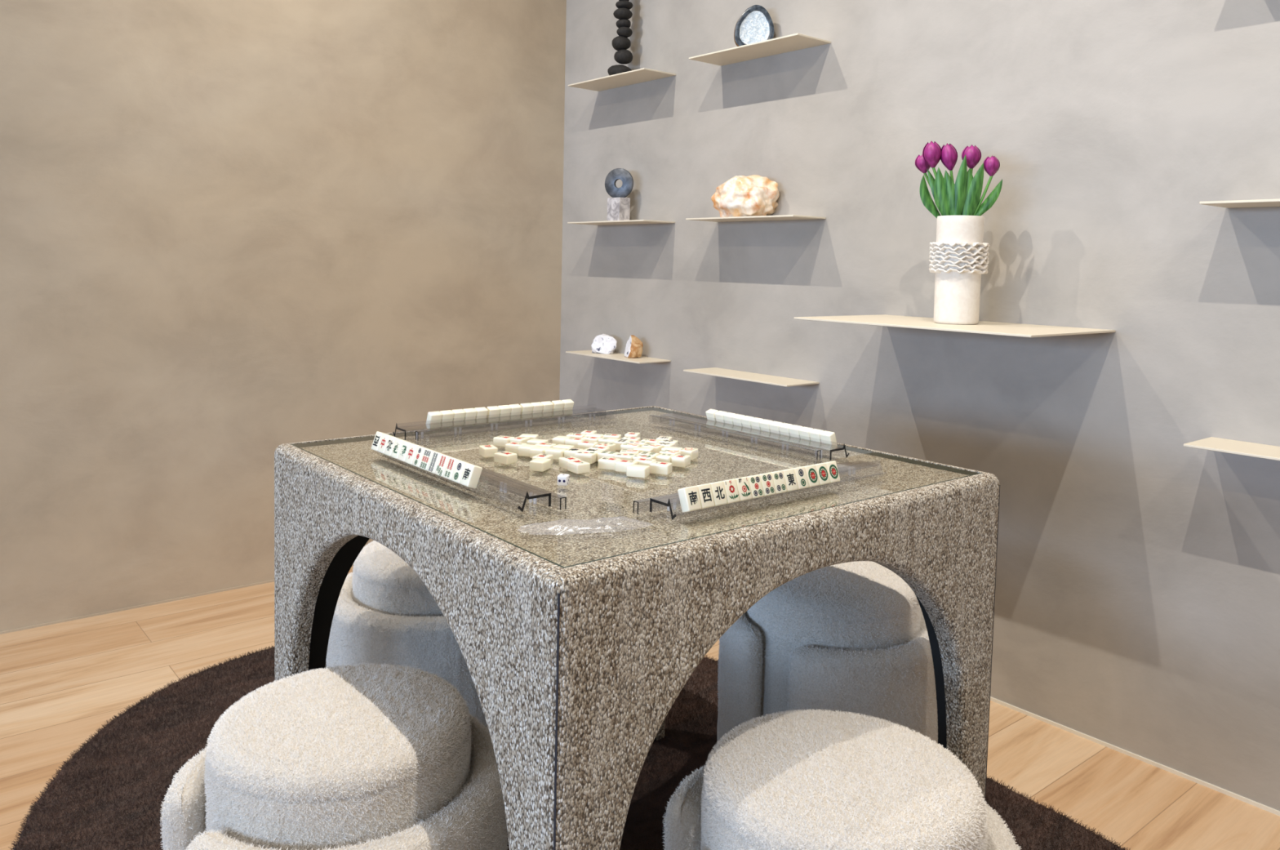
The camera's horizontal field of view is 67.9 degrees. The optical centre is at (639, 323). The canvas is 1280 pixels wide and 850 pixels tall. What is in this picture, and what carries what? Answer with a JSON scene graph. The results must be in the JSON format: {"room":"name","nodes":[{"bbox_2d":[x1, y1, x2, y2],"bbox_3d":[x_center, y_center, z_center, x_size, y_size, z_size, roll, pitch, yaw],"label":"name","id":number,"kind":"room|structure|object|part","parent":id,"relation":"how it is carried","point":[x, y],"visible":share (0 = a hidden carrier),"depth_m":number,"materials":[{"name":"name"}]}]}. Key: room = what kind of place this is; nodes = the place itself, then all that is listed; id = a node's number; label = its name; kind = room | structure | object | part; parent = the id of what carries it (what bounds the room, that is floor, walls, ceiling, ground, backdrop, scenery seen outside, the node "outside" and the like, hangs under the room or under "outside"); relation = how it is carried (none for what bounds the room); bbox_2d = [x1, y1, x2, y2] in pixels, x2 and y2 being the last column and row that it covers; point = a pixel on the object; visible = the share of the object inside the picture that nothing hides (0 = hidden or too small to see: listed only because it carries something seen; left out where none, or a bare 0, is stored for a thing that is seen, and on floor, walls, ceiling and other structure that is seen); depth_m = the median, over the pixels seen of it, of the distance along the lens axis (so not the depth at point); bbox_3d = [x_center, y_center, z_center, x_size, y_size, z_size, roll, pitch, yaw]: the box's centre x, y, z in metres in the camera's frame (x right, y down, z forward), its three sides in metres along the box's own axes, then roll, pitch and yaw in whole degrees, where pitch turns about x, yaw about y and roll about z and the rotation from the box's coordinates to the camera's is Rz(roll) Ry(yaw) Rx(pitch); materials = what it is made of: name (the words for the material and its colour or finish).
{"room":"games hall","nodes":[
{"label":"games hall","id":0,"kind":"room"},
{"bbox_2d":[0,0,566,631],"bbox_3d":[-2.932,-0.597,1.684,6.722,3.000,0.120,-2,5,-40],"label":"wall","id":1,"kind":"structure","parent":0,"point":[232,233],"depth_m":3.01,"materials":[{"name":"paint"}]},
{"bbox_2d":[0,564,354,634],"bbox_3d":[-2.926,0.901,1.730,6.722,0.006,0.005,-2,5,-40],"label":"trim","id":2,"kind":"structure","parent":1,"relation":"attached to","point":[270,580],"depth_m":2.88,"materials":[{"name":"paint"}]},
{"bbox_2d":[0,566,1279,849],"bbox_3d":[-1.165,1.129,-0.395,7.122,0.100,5.943,-2,5,-40],"label":"floor","id":3,"kind":"structure","parent":0,"point":[60,682],"depth_m":2.19,"materials":[{"name":"brown wood"}]},
{"bbox_2d":[8,645,1130,849],"bbox_3d":[-0.042,0.970,1.600,1.738,0.014,2.772,-2,5,-40],"label":"rug","id":4,"kind":"object","parent":3,"relation":"on","point":[109,795],"visible":0.28,"depth_m":1.95,"materials":[{"name":"brown carpet"}]},
{"bbox_2d":[159,662,508,849],"bbox_3d":[-0.386,0.733,1.256,0.425,0.486,0.437,-1,5,-37],"label":"stool","id":5,"kind":"object","parent":4,"relation":"on","point":[366,756],"visible":0.98,"depth_m":1.15,"materials":[{"name":"white fabric"}]},
{"bbox_2d":[325,540,488,731],"bbox_3d":[-0.426,0.688,1.956,0.425,0.486,0.437,1,4,-10],"label":"stool","id":6,"kind":"object","parent":4,"relation":"on","point":[384,613],"visible":0.31,"depth_m":1.77,"materials":[{"name":"white fabric"}]},
{"bbox_2d":[351,540,443,617],"bbox_3d":[-0.420,0.688,1.956,0.326,0.486,0.326,1,4,-10],"label":"seat cushion","id":7,"kind":"object","parent":6,"relation":"on","point":[384,584],"depth_m":1.80,"materials":[{"name":"beige fabric"}]},
{"bbox_2d":[274,405,999,849],"bbox_3d":[-0.034,0.591,1.576,0.850,0.746,0.850,-2,5,-40],"label":"table","id":8,"kind":"object","parent":4,"relation":"on","point":[577,642],"visible":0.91,"depth_m":1.21,"materials":[{"name":"stone"}]},
{"bbox_2d":[374,445,566,511],"bbox_3d":[-0.261,0.212,1.377,0.062,0.026,0.449,-2,5,-40],"label":"rack","id":9,"kind":"object","parent":8,"relation":"on","point":[517,508],"visible":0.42,"depth_m":1.27,"materials":[{"name":"clear plastic"}]},
{"bbox_2d":[371,431,482,488],"bbox_3d":[-0.323,0.199,1.411,0.024,0.032,0.313,-2,5,-40],"label":"tiles","id":10,"kind":"object","parent":9,"relation":"on","point":[471,474],"depth_m":1.38,"materials":[{"name":"beige"}]},
{"bbox_3d":[-0.272,0.212,1.380,0.050,0.025,0.430,-2,5,-40],"label":"rack rail","id":11,"kind":"part","parent":9,"relation":"part of","materials":[{"name":"clear plastic"}]},
{"bbox_3d":[-0.099,0.231,1.221,0.010,0.016,0.001,-2,5,-40],"label":"arm","id":12,"kind":"part","parent":9,"relation":"part of","materials":[{"name":"black plastic"}]},
{"bbox_2d":[392,408,616,440],"bbox_3d":[-0.244,0.184,1.817,0.459,0.026,0.062,-2,5,-40],"label":"rack","id":13,"kind":"object","parent":8,"relation":"on","point":[548,415],"visible":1,"depth_m":1.78,"materials":[{"name":"clear plastic"}]},
{"bbox_2d":[426,399,573,429],"bbox_3d":[-0.263,0.173,1.833,0.319,0.032,0.023,-2,5,-40],"label":"tiles","id":14,"kind":"object","parent":13,"relation":"on","point":[433,417],"depth_m":1.82,"materials":[{"name":"beige"}]},
{"bbox_2d":[557,473,569,485],"bbox_3d":[-0.109,0.223,1.356,0.015,0.015,0.015,2,4,12],"label":"die","id":15,"kind":"object","parent":8,"relation":"on","point":[563,479],"visible":1,"depth_m":1.35,"materials":[{"name":"white plastic"}]},
{"bbox_2d":[518,515,649,528],"bbox_3d":[-0.065,0.238,1.144,0.165,0.012,0.061,0,4,-15],"label":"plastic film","id":16,"kind":"object","parent":8,"relation":"on","point":[621,517],"visible":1,"depth_m":1.15,"materials":[{"name":"clear plastic"}]},
{"bbox_2d":[479,430,697,478],"bbox_3d":[-0.084,0.209,1.576,0.352,0.015,0.307,3,4,19],"label":"tiles","id":17,"kind":"object","parent":8,"relation":"on","point":[633,470],"depth_m":1.53,"materials":[{"name":"beige"}]},
{"bbox_3d":[-0.025,0.220,1.552,0.800,0.001,0.800,-2,5,-40],"label":"glass panel","id":18,"kind":"part","parent":8,"relation":"part of","materials":[{"name":"clear glass"}]},
{"bbox_2d":[649,413,848,460],"bbox_3d":[0.185,0.199,1.749,0.062,0.026,0.449,-2,5,-40],"label":"rack","id":19,"kind":"object","parent":8,"relation":"on","point":[800,442],"visible":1,"depth_m":1.71,"materials":[{"name":"clear plastic"}]},
{"bbox_2d":[705,408,837,446],"bbox_3d":[0.232,0.191,1.732,0.023,0.032,0.306,-2,5,-40],"label":"tiles","id":20,"kind":"object","parent":19,"relation":"on","point":[828,437],"depth_m":1.71,"materials":[{"name":"beige"}]},
{"bbox_3d":[0.296,0.217,1.575,0.010,0.016,0.001,-2,5,-40],"label":"arm","id":21,"kind":"part","parent":19,"relation":"part of","materials":[{"name":"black plastic"}]},
{"bbox_2d":[633,460,878,519],"bbox_3d":[0.184,0.225,1.331,0.449,0.026,0.062,-2,5,-40],"label":"rack","id":22,"kind":"object","parent":8,"relation":"on","point":[858,464],"visible":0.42,"depth_m":1.44,"materials":[{"name":"clear plastic"}]},
{"bbox_3d":[-0.005,0.234,1.209,0.001,0.016,0.010,-2,5,-40],"label":"arm","id":23,"kind":"part","parent":22,"relation":"part of","materials":[{"name":"black plastic"}]},
{"bbox_2d":[677,460,839,512],"bbox_3d":[0.168,0.218,1.285,0.296,0.032,0.023,-2,5,-40],"label":"tiles","id":24,"kind":"object","parent":22,"relation":"on","point":[689,497],"depth_m":1.26,"materials":[{"name":"beige"}]},
{"bbox_3d":[0.195,0.226,1.333,0.430,0.025,0.050,-2,5,-40],"label":"rack rail","id":25,"kind":"part","parent":22,"relation":"part of","materials":[{"name":"clear plastic"}]},
{"bbox_2d":[716,560,937,744],"bbox_3d":[0.371,0.713,1.850,0.437,0.486,0.425,5,5,44],"label":"stool","id":26,"kind":"object","parent":4,"relation":"on","point":[852,637],"visible":0.6,"depth_m":1.70,"materials":[{"name":"white fabric"}]},
{"bbox_2d":[746,560,920,717],"bbox_3d":[0.367,0.713,1.847,0.326,0.486,0.326,5,5,44],"label":"seat cushion","id":27,"kind":"object","parent":26,"relation":"on","point":[855,614],"depth_m":1.71,"materials":[{"name":"beige fabric"}]},
{"bbox_2d":[662,708,1022,849],"bbox_3d":[0.239,0.755,1.141,0.425,0.486,0.437,1,4,-2],"label":"stool","id":28,"kind":"object","parent":4,"relation":"on","point":[791,780],"visible":1,"depth_m":1.08,"materials":[{"name":"white fabric"}]},
{"bbox_2d":[559,0,1279,810],"bbox_3d":[1.507,-0.496,1.685,0.120,3.000,5.743,-2,5,-40],"label":"wall","id":29,"kind":"structure","parent":0,"point":[1137,602],"depth_m":2.30,"materials":[{"name":"paint"}]},
{"bbox_2d":[565,350,671,363],"bbox_3d":[-0.085,0.118,3.429,0.143,0.005,0.433,-2,5,-40],"label":"wall shelf","id":30,"kind":"object","parent":29,"relation":"attached to","point":[615,356],"visible":0.76,"depth_m":3.37,"materials":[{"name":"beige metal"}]},
{"bbox_2d":[591,333,617,354],"bbox_3d":[-0.132,0.073,3.514,0.100,0.072,0.074,2,4,6],"label":"rock","id":31,"kind":"object","parent":30,"relation":"on","point":[603,343],"visible":1,"depth_m":3.49,"materials":[{"name":"white stone"}]},
{"bbox_2d":[624,334,643,357],"bbox_3d":[-0.025,0.080,3.374,0.063,0.080,0.073,-2,5,-40],"label":"rock","id":32,"kind":"object","parent":30,"relation":"on","point":[633,348],"visible":1,"depth_m":3.35,"materials":[{"name":"orange stone"}]},
{"bbox_2d":[567,219,675,225],"bbox_3d":[-0.074,-0.361,3.398,0.143,0.005,0.440,-2,5,-40],"label":"wall shelf","id":33,"kind":"object","parent":29,"relation":"attached to","point":[633,221],"visible":1,"depth_m":3.34,"materials":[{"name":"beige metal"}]},
{"bbox_2d":[604,168,633,220],"bbox_3d":[-0.075,-0.459,3.396,0.060,0.191,0.100,-2,5,-40],"label":"disc sculpture","id":34,"kind":"object","parent":33,"relation":"on","point":[618,206],"visible":1,"depth_m":3.38,"materials":[{"name":"grey stone"}]},
{"bbox_2d":[568,67,675,91],"bbox_3d":[-0.071,-0.864,3.377,0.143,0.005,0.439,-2,5,-40],"label":"wall shelf","id":35,"kind":"object","parent":29,"relation":"attached to","point":[644,74],"visible":1,"depth_m":3.35,"materials":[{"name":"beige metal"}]},
{"bbox_2d":[607,0,632,75],"bbox_3d":[-0.065,-1.045,3.362,0.095,0.358,0.091,-2,5,-40],"label":"stone tower","id":36,"kind":"object","parent":35,"relation":"on","point":[621,42],"visible":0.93,"depth_m":3.33,"materials":[{"name":"black stone"}]},
{"bbox_2d":[683,367,819,386],"bbox_3d":[0.333,0.162,2.924,0.143,0.005,0.440,-2,5,-40],"label":"wall shelf","id":37,"kind":"object","parent":29,"relation":"attached to","point":[716,371],"visible":1,"depth_m":2.89,"materials":[{"name":"beige wood"}]},
{"bbox_2d":[685,214,826,222],"bbox_3d":[0.343,-0.320,2.895,0.143,0.005,0.449,-2,5,-40],"label":"wall shelf","id":38,"kind":"object","parent":29,"relation":"attached to","point":[783,217],"visible":1,"depth_m":2.84,"materials":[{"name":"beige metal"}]},
{"bbox_2d":[711,174,779,217],"bbox_3d":[0.319,-0.389,2.910,0.214,0.131,0.141,3,4,20],"label":"rock","id":39,"kind":"object","parent":38,"relation":"on","point":[753,195],"visible":0.88,"depth_m":2.87,"materials":[{"name":"beige stone"}]},
{"bbox_2d":[688,32,831,66],"bbox_3d":[0.351,-0.823,2.867,0.143,0.005,0.450,-2,5,-40],"label":"wall shelf","id":40,"kind":"object","parent":29,"relation":"attached to","point":[795,42],"visible":1,"depth_m":2.84,"materials":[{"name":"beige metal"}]},
{"bbox_2d":[733,4,773,46],"bbox_3d":[0.344,-0.895,2.891,0.121,0.134,0.055,1,4,-4],"label":"geode","id":41,"kind":"object","parent":40,"relation":"on","point":[755,24],"visible":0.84,"depth_m":2.87,"materials":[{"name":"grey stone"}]},
{"bbox_2d":[794,314,1115,337],"bbox_3d":[0.727,0.001,2.260,0.373,0.005,0.624,-2,5,-40],"label":"wall shelf","id":42,"kind":"object","parent":29,"relation":"attached to","point":[908,322],"visible":0.98,"depth_m":2.17,"materials":[{"name":"beige metal"}]},
{"bbox_2d":[928,215,989,324],"bbox_3d":[0.752,-0.127,2.248,0.134,0.252,0.134,1,4,-6],"label":"ceramic vase","id":43,"kind":"object","parent":42,"relation":"on","point":[958,258],"visible":1,"depth_m":2.20,"materials":[{"name":"white ceramic"}]},
{"bbox_2d":[915,154,941,217],"bbox_3d":[0.691,-0.219,2.264,0.090,0.373,0.046,4,5,37],"label":"tulip","id":44,"kind":"object","parent":43,"relation":"in","point":[921,164],"visible":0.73,"depth_m":2.25,"materials":[{"name":"green plant"}]},
{"bbox_3d":[0.706,-0.197,2.270,0.071,0.330,0.009,3,4,24],"label":"stem","id":45,"kind":"part","parent":44,"relation":"part of","materials":[{"name":"green plant"}]},
{"bbox_2d":[922,141,950,215],"bbox_3d":[0.701,-0.231,2.253,0.076,0.399,0.046,1,4,-6],"label":"tulip","id":46,"kind":"object","parent":43,"relation":"in","point":[931,151],"visible":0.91,"depth_m":2.23,"materials":[{"name":"green"}]},
{"bbox_3d":[0.712,-0.201,2.247,0.056,0.341,0.008,2,4,11],"label":"stem","id":47,"kind":"part","parent":46,"relation":"part of","materials":[{"name":"green plant"}]},
{"bbox_2d":[940,142,957,215],"bbox_3d":[0.726,-0.228,2.244,0.049,0.394,0.044,2,4,5],"label":"tulip","id":48,"kind":"object","parent":43,"relation":"in","point":[948,158],"visible":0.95,"depth_m":2.22,"materials":[{"name":"green"}]},
{"bbox_3d":[0.737,-0.198,2.244,0.027,0.335,0.007,2,4,10],"label":"stem","id":49,"kind":"part","parent":48,"relation":"part of","materials":[{"name":"green plant"}]},
{"bbox_2d":[954,144,981,215],"bbox_3d":[0.763,-0.224,2.232,0.063,0.389,0.047,-2,5,-40],"label":"tulip","id":50,"kind":"object","parent":43,"relation":"in","point":[971,155],"visible":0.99,"depth_m":2.21,"materials":[{"name":"green plant"}]},
{"bbox_2d":[964,155,1002,215],"bbox_3d":[0.795,-0.209,2.221,0.083,0.364,0.037,1,4,3],"label":"tulip","id":51,"kind":"object","parent":43,"relation":"in","point":[991,166],"visible":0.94,"depth_m":2.21,"materials":[{"name":"green plant"}]},
{"bbox_3d":[0.791,-0.188,2.230,0.055,0.320,0.007,3,4,20],"label":"stem","id":52,"kind":"part","parent":51,"relation":"part of","materials":[{"name":"green plant"}]},
{"bbox_2d":[990,696,1279,816],"bbox_3d":[1.425,0.998,1.740,0.005,0.008,5.543,-2,5,-40],"label":"trim","id":53,"kind":"structure","parent":29,"relation":"attached to","point":[1251,802],"depth_m":2.11,"materials":[{"name":"beige"}]},
{"bbox_2d":[1183,436,1279,460],"bbox_3d":[1.288,0.256,1.771,0.143,0.005,0.460,-2,5,-40],"label":"wall shelf","id":54,"kind":"object","parent":29,"relation":"attached to","point":[1211,443],"visible":1,"depth_m":1.88,"materials":[{"name":"beige wood"}]},
{"bbox_2d":[1199,199,1279,208],"bbox_3d":[1.300,-0.225,1.740,0.143,0.005,0.457,-2,5,-40],"label":"wall shelf","id":55,"kind":"object","parent":29,"relation":"attached to","point":[1259,202],"visible":1,"depth_m":1.84,"materials":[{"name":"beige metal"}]}
]}

